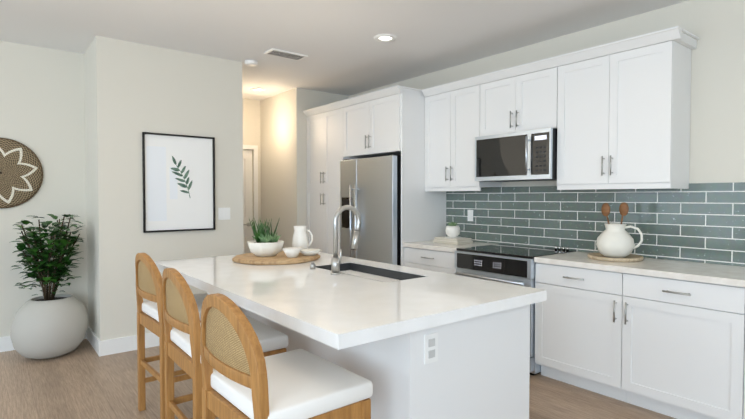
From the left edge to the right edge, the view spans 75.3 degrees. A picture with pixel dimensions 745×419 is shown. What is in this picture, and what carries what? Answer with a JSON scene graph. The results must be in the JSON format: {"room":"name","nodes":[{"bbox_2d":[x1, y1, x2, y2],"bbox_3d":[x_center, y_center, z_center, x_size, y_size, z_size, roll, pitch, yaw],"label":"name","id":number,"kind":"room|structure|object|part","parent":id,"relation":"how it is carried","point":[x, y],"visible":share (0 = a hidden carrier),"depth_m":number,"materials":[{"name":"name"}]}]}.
{"room":"kitchen","nodes":[
{"label":"kitchen","id":0,"kind":"room"},
{"bbox_2d":[0,41,87,336],"bbox_3d":[-5.102,-0.073,2.858,5.900,2.730,0.120,-1,2,-38],"label":"wall","id":1,"kind":"structure","parent":0,"point":[42,104],"depth_m":4.43,"materials":[{"name":"beige paint"}]},
{"bbox_2d":[0,137,42,207],"bbox_3d":[-3.240,-0.318,4.205,0.620,0.620,0.050,-1,2,-38],"label":"woven basket","id":2,"kind":"object","parent":1,"relation":"attached to","point":[21,174],"visible":0.98,"depth_m":4.27,"materials":[{"name":"brown wicker"}]},
{"bbox_2d":[0,335,85,351],"bbox_3d":[-5.061,1.228,2.839,5.900,0.130,0.014,-1,2,-38],"label":"baseboard","id":3,"kind":"structure","parent":1,"relation":"attached to","point":[6,344],"depth_m":4.27,"materials":[{"name":"white"}]},
{"bbox_2d":[86,325,99,352],"bbox_3d":[-2.548,1.187,4.407,0.014,0.130,0.630,-1,2,-38],"label":"baseboard","id":4,"kind":"structure","parent":1,"relation":"attached to","point":[91,336],"depth_m":4.40,"materials":[{"name":"white"}]},
{"bbox_2d":[84,36,243,340],"bbox_3d":[-2.064,-0.124,4.820,1.300,2.730,0.818,-1,2,-38],"label":"wall","id":5,"kind":"structure","parent":0,"point":[133,91],"depth_m":4.41,"materials":[{"name":"beige paint"}]},
{"bbox_3d":[-1.798,-0.246,4.522,0.650,0.900,0.025,-1,2,-38],"label":"framed botanical picture","id":6,"kind":"part","parent":5,"relation":"part of"},
{"bbox_2d":[218,208,229,219],"bbox_3d":[-1.472,0.041,4.802,0.120,0.120,0.008,-1,2,-38],"label":"switch plate","id":7,"kind":"object","parent":5,"relation":"attached to","point":[223,213],"visible":1,"depth_m":4.80,"materials":[{"name":"white plastic"}]},
{"bbox_2d":[243,98,260,253],"bbox_3d":[-2.600,-0.158,6.139,2.500,2.730,0.145,-1,2,-38],"label":"wall","id":8,"kind":"structure","parent":0,"point":[251,166],"depth_m":6.80,"materials":[{"name":"beige paint"}]},
{"bbox_2d":[260,88,348,250],"bbox_3d":[-1.330,-0.186,7.193,0.800,2.730,2.230,-1,2,-38],"label":"wall","id":9,"kind":"structure","parent":0,"point":[283,134],"depth_m":6.30,"materials":[{"name":"beige paint"}]},
{"bbox_2d":[0,339,675,418],"bbox_3d":[-1.273,1.389,1.043,9.600,0.100,13.000,-1,2,-38],"label":"floor","id":10,"kind":"structure","parent":0,"point":[83,380],"depth_m":3.36,"materials":[{"name":"brown wood"}]},
{"bbox_2d":[10,294,87,358],"bbox_3d":[-2.783,1.009,4.177,0.563,0.497,0.540,-1,2,-38],"label":"round pot","id":11,"kind":"object","parent":10,"relation":"on","point":[57,326],"visible":0.94,"depth_m":3.99,"materials":[{"name":"white ceramic"}]},
{"bbox_2d":[11,214,83,300],"bbox_3d":[-2.785,0.409,4.156,0.546,0.744,0.590,-1,2,-38],"label":"foliage","id":12,"kind":"object","parent":11,"relation":"in","point":[42,268],"visible":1,"depth_m":4.09,"materials":[{"name":"green plant"}]},
{"bbox_2d":[97,333,158,356],"bbox_3d":[-1.829,1.183,4.546,1.314,0.130,0.014,-1,2,-38],"label":"baseboard","id":13,"kind":"structure","parent":10,"relation":"on","point":[114,346],"depth_m":4.25,"materials":[{"name":"white"}]},
{"bbox_2d":[135,253,230,418],"bbox_3d":[-1.191,0.770,3.032,0.495,1.034,0.508,-1,2,-40],"label":"stool","id":14,"kind":"object","parent":10,"relation":"on","point":[149,288],"visible":0.56,"depth_m":2.88,"materials":[{"name":"brown wood"}]},
{"bbox_2d":[162,268,287,418],"bbox_3d":[-0.753,0.787,2.398,0.495,1.034,0.508,-1,2,-37],"label":"stool","id":15,"kind":"object","parent":10,"relation":"on","point":[181,317],"visible":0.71,"depth_m":2.27,"materials":[{"name":"brown wood"}]},
{"bbox_2d":[200,293,372,418],"bbox_3d":[-0.344,0.802,1.803,0.495,1.034,0.508,-1,2,-39],"label":"stool","id":16,"kind":"object","parent":10,"relation":"on","point":[245,376],"visible":1,"depth_m":1.67,"materials":[{"name":"white fabric"}]},
{"bbox_2d":[207,293,529,418],"bbox_3d":[-0.223,0.857,2.955,0.822,0.865,2.207,-1,2,-38],"label":"kitchen island","id":17,"kind":"object","parent":10,"relation":"on","point":[411,343],"depth_m":2.05,"materials":[{"name":"white wood"}]},
{"bbox_2d":[154,253,545,348],"bbox_3d":[-0.348,0.401,2.862,1.220,0.050,2.300,-1,2,-38],"label":"island countertop","id":18,"kind":"structure","parent":17,"relation":"on","point":[336,310],"depth_m":2.21,"materials":[{"name":"white stone"}]},
{"bbox_2d":[232,251,319,264],"bbox_3d":[-0.673,0.345,3.474,0.630,0.029,0.570,-1,2,-38],"label":"wood board","id":19,"kind":"object","parent":18,"relation":"on","point":[281,258],"visible":0.77,"depth_m":3.30,"materials":[{"name":"brown wood"}]},
{"bbox_2d":[247,219,283,256],"bbox_3d":[-0.763,0.192,3.452,0.270,0.276,0.270,-1,2,-38],"label":"pot","id":20,"kind":"object","parent":19,"relation":"on","point":[265,244],"visible":1,"depth_m":3.40,"materials":[{"name":"white ceramic"}]},
{"bbox_2d":[283,247,301,257],"bbox_3d":[-0.560,0.301,3.368,0.136,0.062,0.136,-1,2,-38],"label":"bowl","id":21,"kind":"object","parent":19,"relation":"on","point":[291,252],"visible":1,"depth_m":3.33,"materials":[{"name":"white ceramic"}]},
{"bbox_2d":[292,226,312,252],"bbox_3d":[-0.538,0.225,3.638,0.127,0.200,0.146,-1,2,-38],"label":"pitcher","id":22,"kind":"object","parent":19,"relation":"on","point":[300,238],"visible":0.73,"depth_m":3.60,"materials":[{"name":"white ceramic"}]},
{"bbox_2d":[300,249,320,255],"bbox_3d":[-0.453,0.310,3.491,0.170,0.038,0.170,-1,2,-38],"label":"bowl","id":23,"kind":"object","parent":19,"relation":"on","point":[309,252],"visible":0.94,"depth_m":3.45,"materials":[{"name":"white ceramic"}]},
{"bbox_2d":[330,205,360,272],"bbox_3d":[-0.140,0.175,2.838,0.214,0.404,0.106,-1,2,-38],"label":"faucet","id":24,"kind":"object","parent":18,"relation":"on","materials":[{"name":"silver metal"}]},
{"bbox_2d":[314,261,425,280],"bbox_3d":[-0.040,0.516,2.943,0.320,0.280,0.760,-1,2,-38],"label":"sink","id":25,"kind":"object","parent":18,"relation":"in","point":[375,272],"depth_m":3.06,"materials":[{"name":"grey metal"}]},
{"bbox_2d":[340,154,400,265],"bbox_3d":[0.164,0.329,5.311,0.753,1.775,0.915,-1,2,-38],"label":"refrigerator","id":26,"kind":"object","parent":10,"relation":"on","point":[370,190],"visible":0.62,"depth_m":4.99,"materials":[{"name":"silver metal"}]},
{"bbox_2d":[303,85,445,265],"bbox_3d":[-0.042,-0.007,5.644,0.703,2.453,1.796,-1,2,-38],"label":"pantry cabinets","id":27,"kind":"object","parent":10,"relation":"on","point":[389,121],"visible":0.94,"depth_m":5.12,"materials":[{"name":"white wood"}]},
{"bbox_2d":[404,247,455,274],"bbox_3d":[0.772,0.807,4.712,0.611,0.874,0.706,-1,2,-38],"label":"base cabinet","id":28,"kind":"object","parent":10,"relation":"on","point":[432,260],"depth_m":4.50,"materials":[{"name":"white wood"}]},
{"bbox_2d":[455,244,575,375],"bbox_3d":[1.186,0.785,4.101,0.693,0.950,0.754,-1,2,-38],"label":"range oven","id":29,"kind":"object","parent":10,"relation":"on","point":[510,264],"visible":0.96,"depth_m":3.86,"materials":[{"name":"silver metal"}]},
{"bbox_2d":[535,263,619,398],"bbox_3d":[1.664,0.836,3.586,0.611,0.874,0.639,-1,2,-38],"label":"base cabinet","id":30,"kind":"object","parent":10,"relation":"on","point":[577,327],"depth_m":3.38,"materials":[{"name":"white wood"}]},
{"bbox_2d":[616,273,739,418],"bbox_3d":[2.065,0.849,3.081,0.611,0.874,0.650,-1,2,-38],"label":"base cabinet","id":31,"kind":"object","parent":10,"relation":"on","point":[674,348],"depth_m":2.89,"materials":[{"name":"white wood"}]},
{"bbox_2d":[740,287,744,418],"bbox_3d":[2.518,0.864,2.509,0.611,0.874,0.810,-1,2,-38],"label":"base cabinet","id":32,"kind":"object","parent":10,"relation":"on","point":[742,289],"depth_m":2.64,"materials":[{"name":"white wood"}]},
{"bbox_2d":[403,240,744,286],"bbox_3d":[1.933,0.387,3.220,0.631,0.039,4.468,-1,2,-38],"label":"countertop","id":33,"kind":"structure","parent":32,"relation":"on","point":[728,275],"depth_m":3.18,"materials":[{"name":"stone"}]},
{"bbox_2d":[433,236,472,244],"bbox_3d":[0.788,0.301,4.743,0.224,0.051,0.324,-1,2,-38],"label":"books","id":34,"kind":"object","parent":33,"relation":"on","point":[458,241],"depth_m":4.65,"materials":[{"name":"beige paper"}]},
{"bbox_2d":[445,222,460,237],"bbox_3d":[0.788,0.197,4.740,0.164,0.156,0.164,-1,2,-38],"label":"pot","id":35,"kind":"object","parent":34,"relation":"on","point":[452,229],"visible":1,"depth_m":4.69,"materials":[{"name":"white ceramic"}]},
{"bbox_2d":[587,253,642,261],"bbox_3d":[1.763,0.346,3.513,0.364,0.025,0.364,-1,2,-38],"label":"tray","id":36,"kind":"object","parent":33,"relation":"on","point":[628,258],"visible":0.83,"depth_m":3.40,"materials":[{"name":"brown wood"}]},
{"bbox_2d":[596,223,642,257],"bbox_3d":[1.778,0.225,3.491,0.250,0.240,0.298,-1,2,-38],"label":"jug","id":37,"kind":"object","parent":36,"relation":"on","point":[615,240],"visible":1,"depth_m":3.43,"materials":[{"name":"white ceramic"}]},
{"bbox_2d":[601,203,609,223],"bbox_3d":[1.720,0.063,3.552,0.022,0.223,0.078,-1,2,-41],"label":"wooden spoon","id":38,"kind":"object","parent":37,"relation":"in","point":[605,209],"depth_m":3.54,"materials":[{"name":"brown wood"}]},
{"bbox_2d":[619,202,628,223],"bbox_3d":[1.805,0.062,3.471,0.022,0.229,0.069,-1,2,-41],"label":"wooden spoon","id":39,"kind":"object","parent":37,"relation":"in","point":[623,209],"depth_m":3.46,"materials":[{"name":"brown wood"}]},
{"bbox_2d":[0,0,688,100],"bbox_3d":[-1.273,-1.440,0.970,9.600,0.100,13.000,-1,2,-38],"label":"ceiling","id":40,"kind":"structure","parent":0,"point":[341,47],"depth_m":3.94,"materials":[{"name":"white paint"}]},
{"bbox_2d":[245,60,257,65],"bbox_3d":[-1.222,-1.473,4.865,0.130,0.034,0.130,-1,2,-38],"label":"smoke detector","id":41,"kind":"object","parent":40,"relation":"attached to","point":[251,63],"visible":1,"depth_m":4.82,"materials":[{"name":"white plastic"}]},
{"bbox_2d":[250,88,265,91],"bbox_3d":[-1.453,-1.517,6.123,0.199,0.011,0.199,0,2,13],"label":"recessed light","id":42,"kind":"object","parent":40,"relation":"in","point":[252,89],"depth_m":6.11,"materials":[{"name":"white plastic"}]},
{"bbox_2d":[264,48,307,59],"bbox_3d":[-0.824,-1.477,4.605,0.380,0.012,0.170,-1,2,-38],"label":"ceiling vent","id":43,"kind":"object","parent":40,"relation":"in","point":[284,54],"visible":1,"depth_m":4.58,"materials":[{"name":"white metal"}]},
{"bbox_2d":[374,34,396,42],"bbox_3d":[0.111,-1.465,4.134,0.199,0.011,0.199,0,2,13],"label":"recessed light","id":44,"kind":"object","parent":40,"relation":"in","point":[384,38],"depth_m":4.12,"materials":[{"name":"white plastic"}]},
{"bbox_2d":[349,0,744,261],"bbox_3d":[2.065,-0.094,3.652,0.120,2.730,13.000,-1,2,-38],"label":"wall","id":45,"kind":"structure","parent":0,"point":[717,124],"depth_m":3.30,"materials":[{"name":"beige paint"}]},
{"bbox_2d":[421,26,699,191],"bbox_3d":[1.367,-0.678,4.110,0.378,1.031,2.327,-1,2,-38],"label":"upper cabinet","id":46,"kind":"object","parent":45,"relation":"attached to","point":[616,114],"visible":0.96,"depth_m":3.58,"materials":[{"name":"white wood"}]},
{"bbox_2d":[475,128,556,181],"bbox_3d":[1.290,-0.447,4.152,0.450,0.394,0.748,-1,2,-38],"label":"microwave","id":47,"kind":"object","parent":46,"relation":"attached to","point":[530,155],"visible":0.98,"depth_m":3.99,"materials":[{"name":"silver metal"}]},
{"bbox_2d":[446,182,744,266],"bbox_3d":[2.179,0.090,3.407,0.011,0.544,4.468,-1,2,-38],"label":"tile backsplash","id":48,"kind":"structure","parent":45,"relation":"attached to","point":[700,222],"depth_m":3.76,"materials":[{"name":"teal tile"}]},
{"bbox_2d":[467,210,472,220],"bbox_3d":[0.991,0.061,4.891,0.008,0.115,0.070,-1,2,-38],"label":"outlet","id":49,"kind":"object","parent":48,"relation":"attached to","point":[470,215],"visible":1,"depth_m":4.89,"materials":[{"name":"white plastic"}]}
]}

